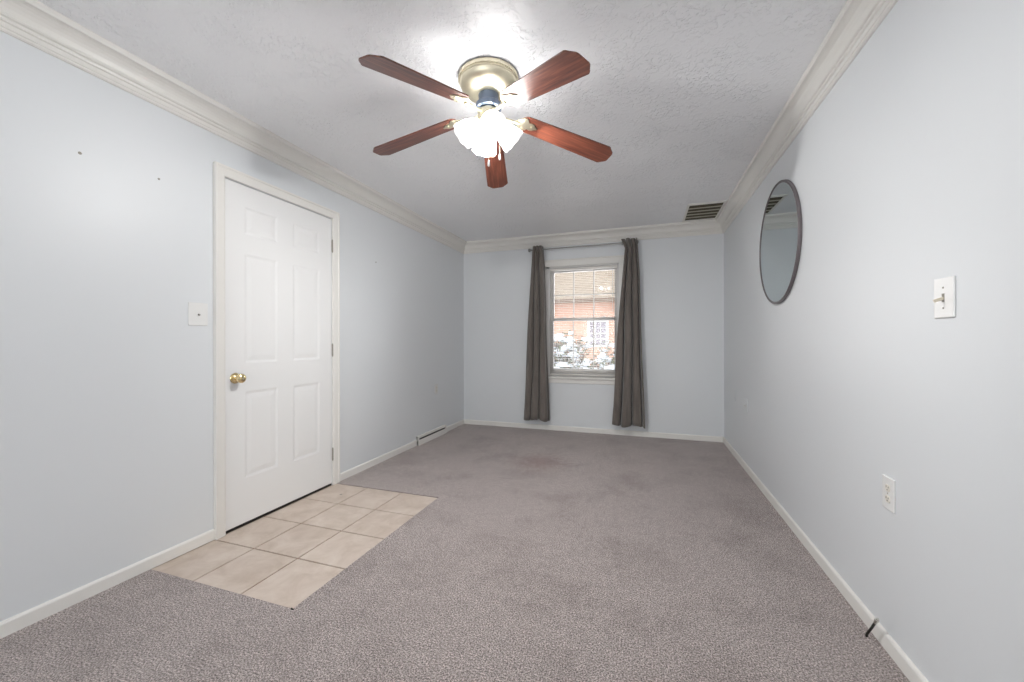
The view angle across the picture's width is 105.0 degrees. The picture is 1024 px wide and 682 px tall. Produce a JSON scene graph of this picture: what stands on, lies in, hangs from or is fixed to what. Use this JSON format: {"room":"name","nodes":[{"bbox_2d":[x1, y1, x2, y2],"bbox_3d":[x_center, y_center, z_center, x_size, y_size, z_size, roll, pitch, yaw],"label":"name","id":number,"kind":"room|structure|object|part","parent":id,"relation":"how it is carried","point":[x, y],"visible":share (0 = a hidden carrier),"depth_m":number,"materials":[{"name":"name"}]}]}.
{"room":"empty living room","nodes":[
{"label":"empty living room","id":0,"kind":"room"},
{"bbox_2d":[0,31,463,621],"bbox_3d":[-1.997,-0.088,1.533,0.140,2.460,8.319,0,0,19],"label":"wall","id":1,"kind":"structure","parent":0,"point":[106,382],"depth_m":1.85,"materials":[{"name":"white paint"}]},
{"bbox_2d":[188,302,207,325],"bbox_3d":[-1.710,-0.146,2.144,0.017,0.124,0.098,0,0,19],"label":"light switch","id":2,"kind":"object","parent":1,"relation":"attached to","point":[197,312],"visible":1,"depth_m":2.14,"materials":[{"name":"white plastic"}]},
{"bbox_2d":[0,419,463,638],"bbox_3d":[-1.923,1.093,1.510,0.012,0.059,8.039,0,0,19],"label":"baseboard","id":3,"kind":"structure","parent":1,"relation":"attached to","point":[15,623],"depth_m":1.82,"materials":[{"name":"white paint"}]},
{"bbox_2d":[0,0,466,253],"bbox_3d":[-1.891,-1.247,1.497,0.088,0.142,8.039,0,0,19],"label":"trim","id":4,"kind":"structure","parent":1,"relation":"attached to","point":[33,23],"depth_m":2.01,"materials":[{"name":"white paint"}]},
{"bbox_2d":[213,161,339,539],"bbox_3d":[-1.584,0.068,2.691,0.228,2.167,0.955,0,0,19],"label":"door","id":5,"kind":"structure","parent":1,"relation":"in","point":[276,333],"depth_m":2.56,"materials":[{"name":"white paint"}]},
{"bbox_3d":[-1.621,0.222,2.332,0.066,0.064,0.064,0,0,19],"label":"knob","id":6,"kind":"part","parent":5,"relation":"part of","materials":[{"name":"gold metal"}]},
{"bbox_2d":[416,425,446,445],"bbox_3d":[-0.910,1.069,4.493,0.038,0.100,0.630,0,0,19],"label":"air vent","id":7,"kind":"object","parent":1,"relation":"in","point":[432,434],"visible":1,"depth_m":4.44,"materials":[{"name":"white metal"}]},
{"bbox_2d":[152,484,436,609],"bbox_3d":[-1.219,1.144,2.392,1.067,0.054,1.241,0,0,19],"label":"floor","id":8,"kind":"structure","parent":0,"point":[283,556],"depth_m":2.17,"materials":[{"name":"beige tile"}]},
{"bbox_2d":[37,0,846,240],"bbox_3d":[-0.440,-1.370,1.010,3.430,0.100,8.319,0,0,19],"label":"ceiling","id":9,"kind":"structure","parent":0,"point":[683,95],"depth_m":1.98,"materials":[{"name":"white paint"}]},
{"bbox_2d":[358,50,611,187],"bbox_3d":[-0.167,-1.091,1.995,1.265,0.459,1.315,0,0,19],"label":"ceiling fan","id":10,"kind":"object","parent":9,"relation":"hanging from","point":[492,83],"visible":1,"depth_m":1.91,"materials":[{"name":"brown wood"}]},
{"bbox_3d":[-0.385,-1.084,1.637,0.137,0.006,0.520,14,19,36],"label":"blade","id":11,"kind":"part","parent":10,"relation":"part of","materials":[{"name":"brown wood"}]},
{"bbox_3d":[-0.521,-1.095,2.120,0.520,0.006,0.137,-9,7,20],"label":"blade","id":12,"kind":"part","parent":10,"relation":"part of","materials":[{"name":"brown wood"}]},
{"bbox_3d":[-0.204,-1.050,1.951,0.116,0.129,0.129,-43,9,-10],"label":"lamp shade","id":13,"kind":"part","parent":10,"relation":"part of","materials":[{"name":"white glass"}]},
{"bbox_3d":[-0.138,-1.050,2.058,0.129,0.129,0.116,0,-42,-13],"label":"lamp shade","id":14,"kind":"part","parent":10,"relation":"part of","materials":[{"name":"white glass"}]},
{"bbox_3d":[-0.097,-1.050,1.885,0.129,0.129,0.116,0,42,-13],"label":"lamp shade","id":15,"kind":"part","parent":10,"relation":"part of","materials":[{"name":"white glass"}]},
{"bbox_3d":[-0.103,-1.084,2.399,0.137,0.006,0.520,-8,-10,0],"label":"blade","id":16,"kind":"part","parent":10,"relation":"part of","materials":[{"name":"brown wood"}]},
{"bbox_3d":[-0.030,-1.050,1.992,0.116,0.129,0.129,43,-9,-10],"label":"lamp shade","id":17,"kind":"part","parent":10,"relation":"part of","materials":[{"name":"white glass"}]},
{"bbox_3d":[0.117,-1.067,1.617,0.137,0.006,0.520,13,5,-35],"label":"blade","id":18,"kind":"part","parent":10,"relation":"part of","materials":[{"name":"brown wood"}]},
{"bbox_3d":[0.291,-1.067,2.088,0.520,0.006,0.137,13,-12,-16],"label":"blade","id":19,"kind":"part","parent":10,"relation":"part of","materials":[{"name":"brown wood"}]},
{"bbox_2d":[682,200,727,221],"bbox_3d":[1.956,-1.321,4.026,0.344,0.008,0.596,0,0,19],"label":"ceiling vent","id":20,"kind":"object","parent":9,"relation":"in","point":[705,210],"visible":1,"depth_m":4.00,"materials":[{"name":"white metal"}]},
{"bbox_2d":[0,424,909,681],"bbox_3d":[-0.436,1.145,1.011,3.150,0.050,8.039,0,0,19],"label":"floor","id":21,"kind":"structure","parent":0,"point":[539,555],"depth_m":1.71,"materials":[{"name":"grey carpet"}]},
{"bbox_2d":[464,233,723,436],"bbox_3d":[0.862,-0.093,4.888,3.150,2.460,0.140,0,0,19],"label":"wall","id":22,"kind":"structure","parent":0,"point":[682,278],"depth_m":4.58,"materials":[{"name":"white paint"}]},
{"bbox_2d":[528,240,638,251],"bbox_3d":[0.841,-1.128,4.749,1.318,0.060,0.137,0,0,19],"label":"curtain rod","id":23,"kind":"object","parent":22,"relation":"attached to","point":[529,250],"visible":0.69,"depth_m":4.70,"materials":[{"name":"silver metal"}]},
{"bbox_2d":[524,245,549,421],"bbox_3d":[0.301,-0.094,4.873,0.325,2.162,0.110,0,0,19],"label":"curtain","id":24,"kind":"object","parent":23,"relation":"hanging from","point":[536,406],"visible":1,"depth_m":4.83,"materials":[{"name":"grey fabric"}]},
{"bbox_2d":[612,238,644,428],"bbox_3d":[1.336,-0.095,4.513,0.366,2.162,0.138,0,0,19],"label":"curtain","id":25,"kind":"object","parent":23,"relation":"hanging from","point":[628,406],"visible":1,"depth_m":4.48,"materials":[{"name":"grey fabric"}]},
{"bbox_2d":[544,255,623,384],"bbox_3d":[0.867,-0.245,4.863,1.059,1.537,0.185,0,0,19],"label":"window","id":26,"kind":"structure","parent":22,"relation":"in","point":[618,260],"depth_m":4.85,"materials":[{"name":"white paint"}]},
{"bbox_3d":[0.851,0.456,4.811,1.059,0.024,0.075,0,0,19],"label":"sill","id":27,"kind":"part","parent":26,"relation":"part of","materials":[{"name":"white paint"}]},
{"bbox_2d":[550,265,616,375],"bbox_3d":[0.870,-0.242,4.833,0.820,1.331,0.039,0,0,19],"label":"mini blind","id":28,"kind":"object","parent":26,"relation":"attached to","point":[610,266],"visible":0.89,"depth_m":4.83,"materials":[{"name":"white plastic"}]},
{"bbox_3d":[0.873,0.417,4.839,0.820,0.012,0.024,0,0,19],"label":"rail","id":29,"kind":"part","parent":28,"relation":"part of","materials":[{"name":"white plastic"}]},
{"bbox_3d":[0.872,-0.234,4.838,0.591,1.290,0.026,0,0,19],"label":"ladder cord","id":30,"kind":"part","parent":28,"relation":"part of","materials":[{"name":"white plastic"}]},
{"bbox_3d":[0.848,-0.276,4.806,1.033,1.475,0.024,0,0,19],"label":"frame","id":31,"kind":"part","parent":26,"relation":"part of","materials":[{"name":"white paint"}]},
{"bbox_3d":[0.896,-0.583,4.911,0.824,0.655,0.030,0,0,19],"label":"sash","id":32,"kind":"part","parent":26,"relation":"part of","materials":[{"name":"white plastic"}]},
{"bbox_3d":[0.886,0.076,4.880,0.824,0.730,0.030,0,0,19],"label":"sash","id":33,"kind":"part","parent":26,"relation":"part of","materials":[{"name":"white plastic"}]},
{"bbox_2d":[464,219,722,253],"bbox_3d":[0.824,-1.253,4.780,3.150,0.142,0.088,0,0,19],"label":"trim","id":34,"kind":"structure","parent":22,"relation":"attached to","point":[705,227],"depth_m":4.71,"materials":[{"name":"white paint"}]},
{"bbox_2d":[464,419,722,441],"bbox_3d":[0.839,1.087,4.817,3.150,0.059,0.012,0,0,19],"label":"baseboard","id":35,"kind":"structure","parent":22,"relation":"attached to","point":[466,421],"depth_m":4.74,"materials":[{"name":"white paint"}]},
{"bbox_2d":[724,0,1019,681],"bbox_3d":[1.122,-0.092,0.488,0.140,2.460,8.319,0,0,19],"label":"wall","id":36,"kind":"structure","parent":0,"point":[905,176],"depth_m":1.32,"materials":[{"name":"white paint"}]},
{"bbox_2d":[744,399,747,412],"bbox_3d":[2.003,0.555,3.368,0.020,0.112,0.072,0,0,19],"label":"wall plate","id":37,"kind":"object","parent":36,"relation":"attached to","point":[746,400],"visible":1,"depth_m":3.36,"materials":[{"name":"white paint"}]},
{"bbox_2d":[759,179,801,303],"bbox_3d":[1.729,-0.632,2.556,0.020,0.780,0.780,0,0,19],"label":"round mirror","id":38,"kind":"object","parent":36,"relation":"attached to","point":[781,228],"visible":1,"depth_m":2.47,"materials":[{"name":"grey mirror"}]},
{"bbox_2d":[716,0,897,232],"bbox_3d":[1.012,-1.251,0.524,0.088,0.142,8.039,0,0,19],"label":"trim","id":39,"kind":"structure","parent":36,"relation":"attached to","point":[857,21],"depth_m":1.93,"materials":[{"name":"white paint"}]},
{"bbox_2d":[723,437,928,681],"bbox_3d":[1.052,1.089,0.513,0.012,0.059,8.039,0,0,19],"label":"baseboard","id":40,"kind":"structure","parent":36,"relation":"attached to","point":[892,648],"depth_m":1.71,"materials":[{"name":"white paint"}]},
{"bbox_2d":[865,618,878,636],"bbox_3d":[1.336,1.069,1.458,0.014,0.119,0.066,0,0,9],"label":"door stop","id":41,"kind":"object","parent":40,"relation":"attached to","point":[876,620],"visible":1,"depth_m":1.45,"materials":[{"name":"black metal"}]},
{"bbox_2d":[882,474,895,513],"bbox_3d":[1.355,0.549,1.414,0.008,0.118,0.072,0,0,19],"label":"wall outlet","id":42,"kind":"object","parent":36,"relation":"attached to","point":[888,484],"visible":1,"depth_m":1.41,"materials":[{"name":"white plastic"}]},
{"bbox_2d":[885,495,889,502],"bbox_3d":[1.353,0.569,1.414,0.004,0.025,0.032,0,0,19],"label":"receptacle","id":43,"kind":"object","parent":42,"relation":"attached to","point":[887,497],"depth_m":1.41,"materials":[{"name":"white plastic"}]},
{"bbox_2d":[885,484,889,491],"bbox_3d":[1.353,0.530,1.414,0.004,0.025,0.032,0,0,19],"label":"receptacle","id":44,"kind":"object","parent":42,"relation":"attached to","point":[887,486],"depth_m":1.41,"materials":[{"name":"white plastic"}]},
{"bbox_2d":[933,276,955,318],"bbox_3d":[1.256,-0.127,1.154,0.029,0.118,0.080,0,0,19],"label":"light switch","id":45,"kind":"object","parent":36,"relation":"attached to","point":[944,300],"visible":1,"depth_m":1.14,"materials":[{"name":"white plastic"}]},
{"bbox_2d":[1019,0,1023,681],"bbox_3d":[1.189,-0.057,0.913,0.004,2.232,0.017,0,0,19],"label":"trim","id":46,"kind":"structure","parent":36,"relation":"attached to","point":[1021,2],"depth_m":0.92,"materials":[{"name":"white paint"}]},
{"label":"outside","id":47,"kind":"structure","parent":0,"visible":0},
{"bbox_3d":[7.942,1.698,23.696,60.000,0.200,40.021,0,0,19],"label":"ground","id":48,"kind":"structure","parent":47,"visible":0},
{"bbox_2d":[554,327,613,368],"bbox_3d":[1.133,0.671,8.230,3.256,1.912,2.220,0,0,11],"label":"shrub","id":49,"kind":"object","parent":48,"relation":"on","point":[570,331],"visible":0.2,"depth_m":7.76,"materials":[{"name":"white plant"}]},
{"bbox_2d":[554,270,614,364],"bbox_3d":[2.227,-1.593,22.391,19.000,6.400,9.120,0,0,19],"label":"brick house","id":50,"kind":"structure","parent":48,"relation":"on","point":[601,274],"depth_m":17.95,"materials":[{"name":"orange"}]},
{"bbox_3d":[3.867,-0.344,17.682,0.700,1.000,0.030,0,0,19],"label":"pane","id":51,"kind":"part","parent":50,"relation":"part of","materials":[{"name":"grey"}]}
]}

